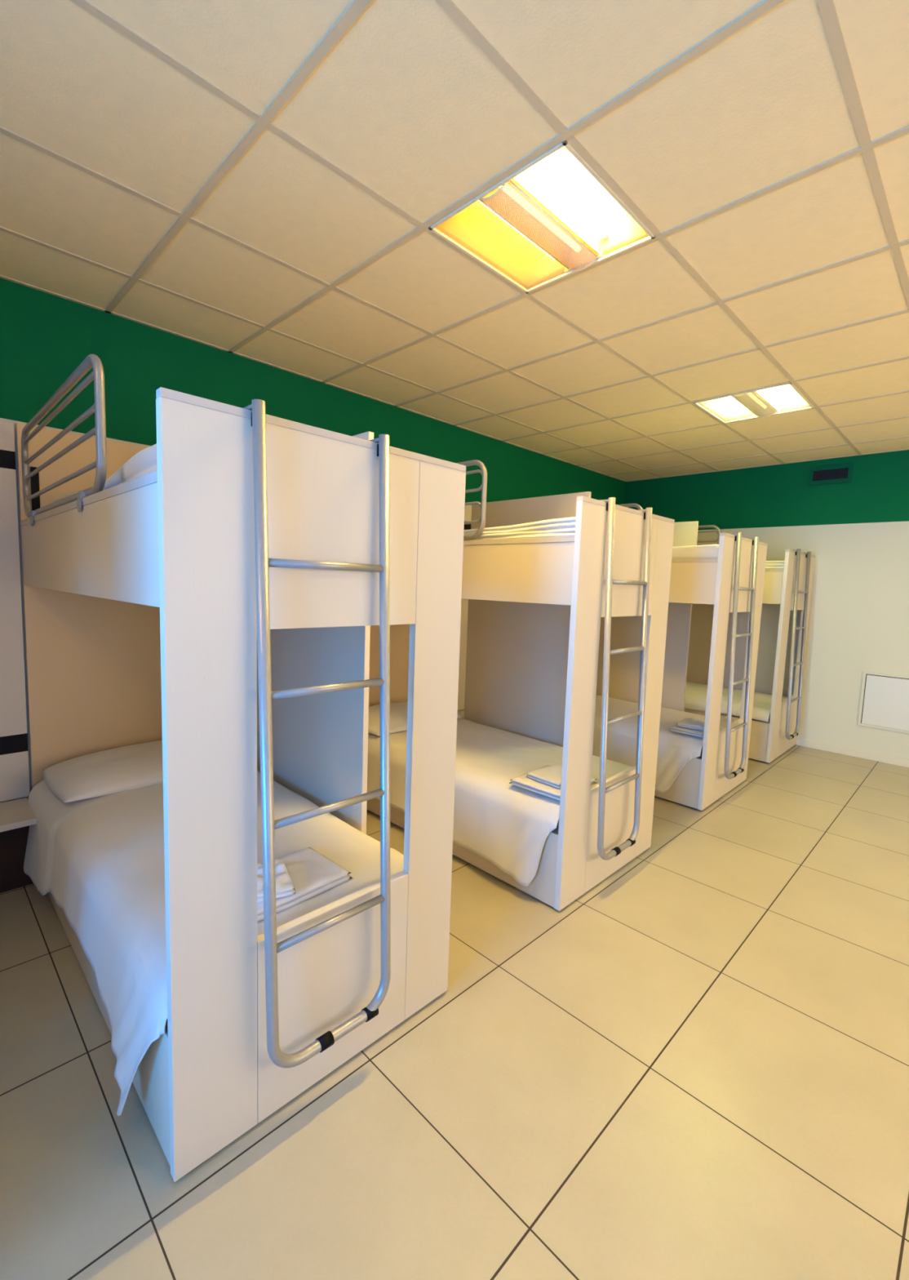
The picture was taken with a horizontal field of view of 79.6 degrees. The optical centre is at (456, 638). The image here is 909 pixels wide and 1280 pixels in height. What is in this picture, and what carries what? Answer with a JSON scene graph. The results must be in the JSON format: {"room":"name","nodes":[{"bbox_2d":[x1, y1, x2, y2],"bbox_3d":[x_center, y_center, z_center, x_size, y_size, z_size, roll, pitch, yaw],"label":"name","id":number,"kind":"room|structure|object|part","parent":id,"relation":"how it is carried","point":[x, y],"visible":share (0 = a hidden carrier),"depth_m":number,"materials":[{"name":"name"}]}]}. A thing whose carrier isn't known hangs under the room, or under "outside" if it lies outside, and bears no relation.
{"room":"hostel dormitory","nodes":[
{"label":"hostel dormitory","id":0,"kind":"room"},
{"bbox_2d":[0,277,626,802],"bbox_3d":[-0.986,-0.435,3.671,0.150,2.950,8.509,8,8,44],"label":"wall","id":1,"kind":"structure","parent":0,"point":[45,337],"depth_m":2.88,"materials":[{"name":"paint"}]},
{"bbox_2d":[0,0,908,481],"bbox_3d":[0.997,-1.399,1.645,5.312,0.004,8.209,8,8,44],"label":"grid","id":2,"kind":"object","parent":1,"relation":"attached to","point":[828,8],"depth_m":1.86,"materials":[{"name":"beige paint"}]},
{"bbox_2d":[0,744,908,1279],"bbox_3d":[0.901,1.338,1.916,5.612,0.100,8.509,8,8,44],"label":"floor","id":3,"kind":"structure","parent":0,"point":[695,1065],"depth_m":1.53,"materials":[{"name":"tile"}]},
{"bbox_2d":[0,419,36,893],"bbox_3d":[-2.143,0.104,2.208,0.343,2.085,0.653,8,8,44],"label":"wardrobe","id":4,"kind":"object","parent":3,"relation":"on","point":[16,815],"visible":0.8,"depth_m":2.48,"materials":[{"name":"laminate"}]},
{"bbox_3d":[-2.216,-0.883,2.216,0.043,0.127,0.653,8,8,44],"label":"panel","id":5,"kind":"part","parent":4,"relation":"part of","materials":[{"name":"laminate"}]},
{"bbox_3d":[-2.242,-0.141,2.290,0.043,1.210,0.653,8,8,44],"label":"panel","id":6,"kind":"part","parent":4,"relation":"part of","materials":[{"name":"laminate"}]},
{"bbox_3d":[-2.270,0.655,2.369,0.043,0.220,0.653,8,8,44],"label":"panel","id":7,"kind":"part","parent":4,"relation":"part of","materials":[{"name":"laminate"}]},
{"bbox_3d":[-2.166,0.977,2.279,0.020,0.335,0.641,8,8,44],"label":"plinth panel","id":8,"kind":"part","parent":4,"relation":"part of","materials":[{"name":"brown laminate"}]},
{"bbox_2d":[16,354,466,1182],"bbox_3d":[-0.996,0.146,2.188,1.944,2.085,0.930,8,8,44],"label":"bunk bed","id":9,"kind":"object","parent":3,"relation":"on","point":[140,593],"visible":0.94,"depth_m":1.49,"materials":[{"name":"laminate"}]},
{"bbox_3d":[-1.448,-0.663,1.966,1.322,0.388,0.024,8,8,44],"label":"guard rail","id":10,"kind":"part","parent":9,"relation":"part of","materials":[{"name":"silver metal"}]},
{"bbox_3d":[-1.686,0.051,2.853,0.018,2.073,0.892,8,8,44],"label":"headboard","id":11,"kind":"part","parent":9,"relation":"part of","materials":[{"name":"beige laminate"}]},
{"bbox_3d":[-0.572,0.390,1.281,0.028,1.785,0.204,8,8,44],"label":"post","id":12,"kind":"part","parent":9,"relation":"part of","materials":[{"name":"laminate"}]},
{"bbox_2d":[244,399,391,1068],"bbox_3d":[-0.343,0.282,1.445,0.115,1.660,0.402,8,8,44],"label":"ladder","id":13,"kind":"object","parent":9,"relation":"attached to","point":[282,1060],"visible":0.91,"depth_m":1.37,"materials":[{"name":"silver metal"}]},
{"bbox_3d":[-0.346,1.011,1.594,0.028,0.503,0.499,8,8,44],"label":"panel","id":14,"kind":"part","parent":9,"relation":"part of","materials":[{"name":"laminate"}]},
{"bbox_3d":[-0.301,-0.273,1.466,0.028,0.484,0.499,8,8,44],"label":"panel","id":15,"kind":"part","parent":9,"relation":"part of","materials":[{"name":"laminate"}]},
{"bbox_3d":[-0.079,0.358,1.778,0.028,1.785,0.196,8,8,44],"label":"post","id":16,"kind":"part","parent":9,"relation":"part of","materials":[{"name":"laminate"}]},
{"bbox_3d":[-0.994,-0.417,2.116,1.857,0.080,0.780,8,8,44],"label":"mattress","id":17,"kind":"object","parent":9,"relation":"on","visible":0},
{"bbox_2d":[52,489,83,502],"bbox_3d":[-1.379,-0.599,2.479,0.700,0.104,0.740,8,8,44],"label":"pillow","id":18,"kind":"object","parent":17,"relation":"on","point":[77,491],"visible":0.03,"depth_m":2.15,"materials":[{"name":"white fabric"}]},
{"bbox_2d":[102,444,157,490],"bbox_3d":[-0.833,-0.508,1.984,1.482,0.131,0.773,8,8,44],"label":"pillow","id":19,"kind":"object","parent":17,"relation":"on","point":[143,463],"visible":0.12,"depth_m":1.48,"materials":[{"name":"white fabric"}]},
{"bbox_2d":[457,505,471,719],"bbox_3d":[0.114,-0.043,4.488,0.343,2.085,0.717,8,8,44],"label":"shelf unit","id":20,"kind":"object","parent":3,"relation":"on","point":[468,509],"visible":0.02,"depth_m":4.63,"materials":[{"name":"laminate"}]},
{"bbox_3d":[-0.012,0.507,4.649,0.043,0.220,0.717,8,8,44],"label":"panel","id":21,"kind":"part","parent":20,"relation":"part of","materials":[{"name":"laminate"}]},
{"bbox_3d":[0.016,-0.288,4.570,0.043,1.210,0.717,8,8,44],"label":"panel","id":22,"kind":"part","parent":20,"relation":"part of","materials":[{"name":"laminate"}]},
{"bbox_3d":[0.042,-1.030,4.496,0.043,0.127,0.717,8,8,44],"label":"panel","id":23,"kind":"part","parent":20,"relation":"part of","materials":[{"name":"laminate"}]},
{"bbox_2d":[366,459,675,911],"bbox_3d":[0.125,0.073,3.320,1.944,2.085,0.930,8,8,44],"label":"bunk bed","id":24,"kind":"object","parent":3,"relation":"on","point":[536,606],"visible":0.44,"depth_m":2.72,"materials":[{"name":"laminate"}]},
{"bbox_3d":[-0.565,-0.023,3.985,0.018,2.073,0.892,8,8,44],"label":"headboard","id":25,"kind":"part","parent":24,"relation":"part of","materials":[{"name":"beige laminate"}]},
{"bbox_3d":[-0.327,-0.736,3.098,1.322,0.388,0.024,8,8,44],"label":"guard rail","id":26,"kind":"part","parent":24,"relation":"part of","materials":[{"name":"silver metal"}]},
{"bbox_3d":[0.549,0.317,2.413,0.028,1.785,0.204,8,8,44],"label":"post","id":27,"kind":"part","parent":24,"relation":"part of","materials":[{"name":"laminate"}]},
{"bbox_3d":[0.775,0.938,2.726,0.028,0.503,0.499,8,8,44],"label":"panel","id":28,"kind":"part","parent":24,"relation":"part of","materials":[{"name":"laminate"}]},
{"bbox_2d":[597,497,652,860],"bbox_3d":[0.778,0.209,2.577,0.115,1.660,0.402,8,8,44],"label":"ladder","id":29,"kind":"object","parent":24,"relation":"attached to","point":[611,506],"visible":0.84,"depth_m":2.52,"materials":[{"name":"silver metal"}]},
{"bbox_3d":[0.820,-0.346,2.599,0.028,0.484,0.499,8,8,44],"label":"panel","id":30,"kind":"part","parent":24,"relation":"part of","materials":[{"name":"laminate"}]},
{"bbox_3d":[1.042,0.285,2.910,0.028,1.785,0.196,8,8,44],"label":"post","id":31,"kind":"part","parent":24,"relation":"part of","materials":[{"name":"laminate"}]},
{"bbox_3d":[0.127,-0.490,3.248,1.857,0.080,0.780,8,8,44],"label":"mattress","id":32,"kind":"object","parent":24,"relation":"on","visible":0},
{"bbox_2d":[463,516,576,540],"bbox_3d":[0.274,-0.565,3.105,1.482,0.100,0.810,8,8,44],"label":"folded blanket","id":33,"kind":"object","parent":32,"relation":"on","point":[566,526],"visible":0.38,"depth_m":2.48,"materials":[{"name":"white fabric"}]},
{"bbox_2d":[596,503,768,810],"bbox_3d":[1.282,-0.002,4.489,1.944,2.085,0.930,8,8,44],"label":"bunk bed","id":34,"kind":"object","parent":3,"relation":"on","point":[703,780],"visible":0.21,"depth_m":3.80,"materials":[{"name":"laminate"}]},
{"bbox_3d":[0.830,-0.811,4.267,1.322,0.388,0.024,8,8,44],"label":"guard rail","id":35,"kind":"part","parent":34,"relation":"part of","materials":[{"name":"silver metal"}]},
{"bbox_3d":[1.707,0.241,3.582,0.028,1.785,0.204,8,8,44],"label":"post","id":36,"kind":"part","parent":34,"relation":"part of","materials":[{"name":"laminate"}]},
{"bbox_3d":[1.932,0.863,3.895,0.028,0.503,0.499,8,8,44],"label":"panel","id":37,"kind":"part","parent":34,"relation":"part of","materials":[{"name":"laminate"}]},
{"bbox_2d":[724,532,759,779],"bbox_3d":[1.935,0.134,3.746,0.115,1.660,0.402,8,8,44],"label":"ladder","id":38,"kind":"object","parent":34,"relation":"attached to","point":[739,538],"visible":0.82,"depth_m":3.69,"materials":[{"name":"silver metal"}]},
{"bbox_3d":[1.977,-0.422,3.768,0.028,0.484,0.499,8,8,44],"label":"panel","id":39,"kind":"part","parent":34,"relation":"part of","materials":[{"name":"laminate"}]},
{"bbox_3d":[2.199,0.209,4.079,0.028,1.785,0.196,8,8,44],"label":"post","id":40,"kind":"part","parent":34,"relation":"part of","materials":[{"name":"laminate"}]},
{"bbox_3d":[1.285,-0.566,4.417,1.857,0.080,0.780,8,8,44],"label":"mattress","id":41,"kind":"object","parent":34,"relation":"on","visible":0},
{"bbox_2d":[671,544,719,559],"bbox_3d":[1.432,-0.644,4.274,1.482,0.106,0.809,8,8,44],"label":"folded blanket","id":42,"kind":"object","parent":41,"relation":"on","point":[704,551],"visible":0.16,"depth_m":3.58,"materials":[{"name":"white fabric"}]},
{"bbox_2d":[684,524,815,763],"bbox_3d":[2.339,-0.071,5.557,1.944,2.085,0.930,8,8,44],"label":"bunk bed","id":43,"kind":"object","parent":3,"relation":"on","point":[768,740],"visible":0.34,"depth_m":4.89,"materials":[{"name":"laminate"}]},
{"bbox_3d":[1.887,-0.880,5.335,1.322,0.388,0.024,8,8,44],"label":"guard rail","id":44,"kind":"part","parent":43,"relation":"part of","materials":[{"name":"silver metal"}]},
{"bbox_3d":[2.764,0.172,4.650,0.028,1.785,0.204,8,8,44],"label":"post","id":45,"kind":"part","parent":43,"relation":"part of","materials":[{"name":"laminate"}]},
{"bbox_3d":[2.990,0.794,4.963,0.028,0.503,0.499,8,8,44],"label":"panel","id":46,"kind":"part","parent":43,"relation":"part of","materials":[{"name":"laminate"}]},
{"bbox_2d":[785,548,811,739],"bbox_3d":[2.992,0.065,4.814,0.115,1.660,0.402,8,8,44],"label":"ladder","id":47,"kind":"object","parent":43,"relation":"attached to","point":[797,592],"visible":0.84,"depth_m":4.75,"materials":[{"name":"silver metal"}]},
{"bbox_3d":[3.034,-0.491,4.835,0.028,0.484,0.499,8,8,44],"label":"panel","id":48,"kind":"part","parent":43,"relation":"part of","materials":[{"name":"laminate"}]},
{"bbox_3d":[3.256,0.140,5.147,0.028,1.785,0.196,8,8,44],"label":"post","id":49,"kind":"part","parent":43,"relation":"part of","materials":[{"name":"laminate"}]},
{"bbox_3d":[2.342,-0.635,5.485,1.857,0.080,0.780,8,8,44],"label":"mattress","id":50,"kind":"object","parent":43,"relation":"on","visible":0},
{"bbox_2d":[765,560,784,568],"bbox_3d":[2.489,-0.702,5.342,1.482,0.086,0.810,8,8,44],"label":"folded blanket","id":51,"kind":"object","parent":50,"relation":"on","point":[769,564],"visible":0.12,"depth_m":4.59,"materials":[{"name":"white fabric"}]},
{"bbox_2d":[0,0,908,480],"bbox_3d":[0.974,-1.411,1.667,5.247,0.014,8.209,8,8,44],"label":"ceiling","id":52,"kind":"structure","parent":0,"point":[405,102],"depth_m":1.77,"materials":[{"name":"tile"}]},
{"bbox_2d":[428,140,655,293],"bbox_3d":[0.308,-1.494,1.948,0.576,0.114,0.576,8,8,44],"label":"ceiling lamp","id":53,"kind":"object","parent":52,"relation":"attached to","point":[553,216],"visible":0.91,"depth_m":1.97,"materials":[{"name":"white plastic"}]},
{"bbox_2d":[481,181,595,270],"bbox_3d":[0.307,-1.450,1.953,0.124,0.022,0.542,8,8,44],"label":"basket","id":54,"kind":"object","parent":53,"relation":"on","point":[588,260],"depth_m":1.91,"materials":[{"name":"beige metal"}]},
{"bbox_3d":[0.500,-1.510,2.140,0.170,0.086,0.008,8,8,44],"label":"plate","id":55,"kind":"part","parent":53,"relation":"part of","materials":[{"name":"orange metal"}]},
{"bbox_2d":[693,382,814,423],"bbox_3d":[1.995,-1.604,3.651,0.576,0.114,0.576,8,8,44],"label":"ceiling lamp","id":56,"kind":"object","parent":52,"relation":"attached to","point":[762,402],"visible":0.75,"depth_m":3.72,"materials":[{"name":"white plastic"}]},
{"bbox_2d":[733,391,775,417],"bbox_3d":[1.994,-1.560,3.656,0.124,0.022,0.542,8,8,44],"label":"basket","id":57,"kind":"object","parent":56,"relation":"on","point":[760,413],"depth_m":3.64,"materials":[{"name":"beige metal"}]},
{"bbox_3d":[2.186,-1.621,3.844,0.170,0.086,0.008,8,8,44],"label":"plate","id":58,"kind":"part","parent":56,"relation":"part of","materials":[{"name":"beige metal"}]},
{"bbox_2d":[625,449,908,759],"bbox_3d":[3.892,-0.370,4.733,5.312,2.950,0.150,8,8,44],"label":"wall","id":59,"kind":"structure","parent":0,"point":[856,531],"depth_m":5.05,"materials":[{"name":"paint"}]},
{"bbox_2d":[808,462,853,485],"bbox_3d":[3.429,-1.499,5.004,0.330,0.170,0.012,8,8,44],"label":"air vent","id":60,"kind":"object","parent":59,"relation":"in","point":[842,473],"visible":1,"depth_m":5.00,"materials":[{"name":"metal"}]},
{"bbox_2d":[795,737,908,767],"bbox_3d":[3.784,1.066,4.816,5.312,0.070,0.014,8,8,44],"label":"baseboard","id":61,"kind":"structure","parent":59,"relation":"attached to","point":[897,761],"depth_m":4.96,"materials":[{"name":"beige"}]},
{"bbox_2d":[857,671,908,733],"bbox_3d":[3.917,0.579,4.656,0.764,0.494,0.010,8,8,44],"label":"access hatch","id":62,"kind":"object","parent":59,"relation":"attached to","point":[884,704],"visible":1,"depth_m":4.80,"materials":[{"name":"paint"}]},
{"bbox_3d":[-1.036,0.790,2.236,1.857,0.092,0.780,8,8,44],"label":"mattress","id":63,"kind":"object","parent":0,"visible":0},
{"bbox_2d":[23,769,404,1115],"bbox_3d":[-1.046,0.914,2.212,1.830,0.433,0.939,8,8,44],"label":"bedspread","id":64,"kind":"object","parent":63,"relation":"on","point":[100,859],"visible":0.57,"depth_m":1.85,"materials":[{"name":"white fabric"}]},
{"bbox_2d":[42,740,163,802],"bbox_3d":[-1.515,0.591,2.676,0.545,0.104,0.800,8,8,44],"label":"pillow","id":65,"kind":"object","parent":64,"relation":"on","point":[133,766],"visible":0.53,"depth_m":2.44,"materials":[{"name":"white fabric"}]},
{"bbox_2d":[257,847,352,921],"bbox_3d":[-0.543,0.753,1.699,0.250,0.043,0.360,7,8,42],"label":"folded towel","id":66,"kind":"object","parent":64,"relation":"on","point":[311,873],"visible":0.51,"depth_m":1.71,"materials":[{"name":"white fabric"}]},
{"bbox_2d":[257,858,295,902],"bbox_3d":[-0.585,0.721,1.630,0.170,0.050,0.180,-1,6,-28],"label":"folded towel","id":67,"kind":"object","parent":66,"relation":"on","point":[285,886],"visible":0.31,"depth_m":1.60,"materials":[{"name":"white fabric"}]},
{"bbox_3d":[0.085,0.717,3.368,1.857,0.092,0.780,8,8,44],"label":"mattress","id":68,"kind":"object","parent":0,"visible":0},
{"bbox_2d":[367,718,632,886],"bbox_3d":[0.081,0.834,3.349,1.830,0.418,0.923,8,8,44],"label":"bedspread","id":69,"kind":"object","parent":68,"relation":"on","point":[508,825],"visible":0.48,"depth_m":2.79,"materials":[{"name":"white fabric"}]},
{"bbox_2d":[368,701,463,735],"bbox_3d":[-0.394,0.519,3.808,0.545,0.102,0.800,8,8,44],"label":"pillow","id":70,"kind":"object","parent":69,"relation":"on","point":[398,710],"visible":0.23,"depth_m":3.55,"materials":[{"name":"white fabric"}]},
{"bbox_2d":[509,764,597,799],"bbox_3d":[0.475,0.697,2.664,0.300,0.035,0.340,7,8,43],"label":"folded towel","id":71,"kind":"object","parent":69,"relation":"on","point":[523,781],"visible":0.33,"depth_m":2.57,"materials":[{"name":"white fabric"}]},
{"bbox_2d":[526,764,562,787],"bbox_3d":[0.494,0.668,2.664,0.250,0.028,0.200,-3,8,-43],"label":"folded towel","id":72,"kind":"object","parent":71,"relation":"on","point":[551,775],"visible":0.61,"depth_m":2.63,"materials":[{"name":"white fabric"}]},
{"bbox_3d":[1.243,0.642,4.537,1.857,0.092,0.780,8,8,44],"label":"mattress","id":73,"kind":"object","parent":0,"visible":0},
{"bbox_2d":[592,694,734,792],"bbox_3d":[1.240,0.763,4.520,1.830,0.424,0.919,8,8,44],"label":"bedspread","id":74,"kind":"object","parent":73,"relation":"on","point":[675,749],"visible":0.31,"depth_m":3.93,"materials":[{"name":"white fabric"}]},
{"bbox_2d":[669,724,704,737],"bbox_3d":[1.656,0.627,3.793,0.235,0.034,0.330,7,8,43],"label":"folded towel","id":75,"kind":"object","parent":74,"relation":"on","point":[676,728],"visible":0.32,"depth_m":3.69,"materials":[{"name":"white fabric"}]},
{"bbox_2d":[676,717,705,730],"bbox_3d":[1.657,0.591,3.789,0.190,0.040,0.240,7,7,39],"label":"folded towel","id":76,"kind":"object","parent":75,"relation":"on","point":[692,723],"visible":0.8,"depth_m":3.74,"materials":[{"name":"white fabric"}]},
{"bbox_3d":[2.300,0.573,5.605,1.857,0.092,0.780,8,8,44],"label":"mattress","id":77,"kind":"object","parent":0,"visible":0},
{"bbox_2d":[684,681,787,722],"bbox_3d":[2.315,0.553,5.587,1.830,0.147,0.882,8,8,44],"label":"bedspread","id":78,"kind":"object","parent":77,"relation":"on","point":[695,699],"visible":0.35,"depth_m":5.05,"materials":[{"name":"white fabric"}]}
]}

